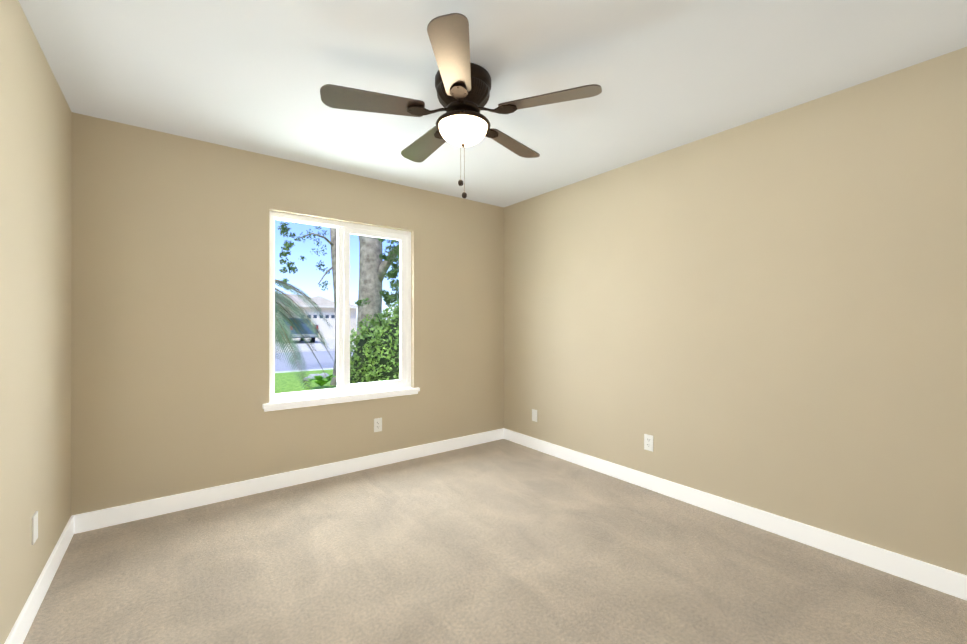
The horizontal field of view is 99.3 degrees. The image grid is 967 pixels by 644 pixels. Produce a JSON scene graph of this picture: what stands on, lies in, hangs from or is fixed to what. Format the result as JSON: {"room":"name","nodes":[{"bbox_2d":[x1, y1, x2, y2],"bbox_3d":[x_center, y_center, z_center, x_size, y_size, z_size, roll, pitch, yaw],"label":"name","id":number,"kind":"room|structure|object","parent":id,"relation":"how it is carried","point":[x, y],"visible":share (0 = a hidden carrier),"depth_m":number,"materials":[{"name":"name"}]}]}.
{"room":"empty bedroom","nodes":[
{"label":"empty bedroom","id":0,"kind":"room"},
{"bbox_2d":[0,0,71,643],"bbox_3d":[-1.239,0.003,0.732,0.160,2.440,4.320,0,0,-37],"label":"wall","id":1,"kind":"structure","parent":0,"point":[35,264],"depth_m":1.70,"materials":[{"name":"beige paint"}]},
{"bbox_2d":[32,511,37,544],"bbox_3d":[-1.897,0.870,1.738,0.007,0.115,0.070,0,0,-37],"label":"electrical outlet","id":2,"kind":"object","parent":1,"relation":"attached to","point":[34,527],"visible":1,"depth_m":1.73,"materials":[{"name":"white plastic"}]},
{"bbox_2d":[4,514,79,643],"bbox_3d":[-1.168,1.169,0.784,0.018,0.108,4.000,0,0,-37],"label":"baseboard","id":3,"kind":"structure","parent":1,"relation":"attached to","point":[24,621],"depth_m":1.80,"materials":[{"name":"white wood"}]},
{"bbox_2d":[71,112,503,515],"bbox_3d":[-1.132,0.007,3.423,3.260,2.440,0.160,0,0,-37],"label":"wall","id":4,"kind":"structure","parent":0,"point":[169,314],"depth_m":2.81,"materials":[{"name":"beige paint"}]},
{"bbox_2d":[80,428,503,532],"bbox_3d":[-1.075,1.173,3.355,3.210,0.108,0.014,0,0,-37],"label":"baseboard","id":5,"kind":"structure","parent":4,"relation":"attached to","point":[93,520],"depth_m":2.96,"materials":[{"name":"white wood"}]},
{"bbox_2d":[262,211,419,411],"bbox_3d":[-1.124,-0.087,3.388,1.260,1.471,0.164,0,0,-37],"label":"window","id":6,"kind":"structure","parent":4,"relation":"in","point":[345,390],"depth_m":3.39,"materials":[{"name":"white plastic"}]},
{"bbox_2d":[374,418,381,431],"bbox_3d":[-0.897,0.875,3.494,0.070,0.115,0.009,0,0,-37],"label":"outlet","id":7,"kind":"object","parent":4,"relation":"attached to","point":[377,424],"visible":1,"depth_m":3.49,"materials":[{"name":"white plastic"}]},
{"bbox_2d":[18,0,966,206],"bbox_3d":[0.124,-1.275,1.767,3.580,0.120,4.320,0,0,-37],"label":"ceiling","id":8,"kind":"structure","parent":0,"point":[255,76],"depth_m":1.96,"materials":[{"name":"paint"}]},
{"bbox_2d":[320,13,601,197],"bbox_3d":[-0.119,-0.894,2.088,1.280,0.641,1.244,0,0,-37],"label":"ceiling fan","id":9,"kind":"object","parent":8,"relation":"hanging from","point":[463,85],"visible":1,"depth_m":1.93,"materials":[{"name":"brown wood"}]},
{"bbox_2d":[23,439,966,643],"bbox_3d":[0.124,1.285,1.763,3.580,0.120,4.320,0,0,-37],"label":"floor","id":10,"kind":"structure","parent":0,"point":[502,541],"depth_m":2.00,"materials":[{"name":"carpet"}]},
{"bbox_2d":[504,47,966,574],"bbox_3d":[1.487,0.006,2.797,0.160,2.440,4.320,0,0,-37],"label":"wall","id":11,"kind":"structure","parent":0,"point":[768,313],"depth_m":2.36,"materials":[{"name":"beige paint"}]},
{"bbox_2d":[532,409,536,421],"bbox_3d":[0.494,0.903,3.969,0.007,0.115,0.070,0,0,-37],"label":"electrical outlet","id":12,"kind":"object","parent":11,"relation":"attached to","point":[534,414],"visible":1,"depth_m":3.97,"materials":[{"name":"white plastic"}]},
{"bbox_2d":[644,434,652,451],"bbox_3d":[1.214,0.887,3.018,0.009,0.115,0.070,0,0,-37],"label":"outlet","id":13,"kind":"object","parent":11,"relation":"attached to","point":[648,442],"visible":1,"depth_m":3.02,"materials":[{"name":"white plastic"}]},
{"bbox_2d":[504,428,966,600],"bbox_3d":[1.416,1.172,2.742,0.018,0.108,4.000,0,0,-37],"label":"baseboard","id":14,"kind":"structure","parent":11,"relation":"attached to","point":[947,581],"depth_m":2.35,"materials":[{"name":"white wood"}]},
{"label":"outside","id":15,"kind":"structure","parent":0,"visible":0},
{"bbox_2d":[275,368,332,372],"bbox_3d":[-0.691,1.683,16.701,100.000,0.330,0.200,0,0,-37],"label":"curb","id":16,"kind":"object","parent":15,"point":[303,370],"depth_m":12.89,"materials":[{"name":"concrete"}]},
{"bbox_2d":[275,369,336,393],"bbox_3d":[2.430,1.692,12.579,100.000,0.300,10.140,0,0,-37],"label":"lawn","id":17,"kind":"structure","parent":15,"point":[285,382],"depth_m":10.27,"materials":[{"name":"green plant"}]},
{"bbox_2d":[275,279,333,390],"bbox_3d":[-3.261,0.497,5.059,2.718,2.166,2.703,0,0,-37],"label":"palm","id":18,"kind":"object","parent":17,"relation":"on","point":[282,339],"depth_m":5.13,"materials":[{"name":"green plant"}]},
{"bbox_2d":[304,373,335,386],"bbox_3d":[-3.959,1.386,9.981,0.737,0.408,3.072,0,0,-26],"label":"fern","id":19,"kind":"object","parent":17,"relation":"on","point":[317,379],"depth_m":9.35,"materials":[{"name":"green plant"}]},
{"bbox_2d":[278,221,398,385],"bbox_3d":[-2.949,-3.187,9.727,9.387,9.648,8.810,0,0,-37],"label":"trees","id":20,"kind":"object","parent":17,"relation":"on","point":[371,291],"depth_m":9.04,"materials":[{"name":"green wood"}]},
{"bbox_2d":[350,299,398,383],"bbox_3d":[-1.115,0.716,6.887,2.144,2.458,2.284,0,0,-37],"label":"shrub","id":21,"kind":"object","parent":17,"relation":"on","point":[384,333],"depth_m":6.45,"materials":[{"name":"green plant"}]},
{"bbox_2d":[275,350,353,371],"bbox_3d":[-3.922,1.755,20.965,100.000,0.200,10.500,0,0,-37],"label":"street","id":22,"kind":"structure","parent":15,"point":[324,360],"depth_m":17.60,"materials":[{"name":"grey asphalt"}]},
{"bbox_2d":[275,330,356,352],"bbox_3d":[-26.715,1.753,51.057,100.000,0.300,65.000,0,0,-37],"label":"driveway","id":23,"kind":"structure","parent":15,"point":[317,346],"depth_m":27.36,"materials":[{"name":"concrete"}]},
{"bbox_2d":[275,318,317,342],"bbox_3d":[-14.647,0.642,32.062,1.960,1.860,5.620,0,0,-37],"label":"truck","id":24,"kind":"object","parent":23,"relation":"on","point":[312,336],"depth_m":30.17,"materials":[{"name":"blue paint"}]},
{"bbox_2d":[275,294,357,338],"bbox_3d":[-22.268,-0.686,42.373,15.600,4.550,12.020,0,0,-37],"label":"house","id":25,"kind":"structure","parent":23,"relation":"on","point":[323,303],"depth_m":40.35,"materials":[{"name":"paint"}]}
]}

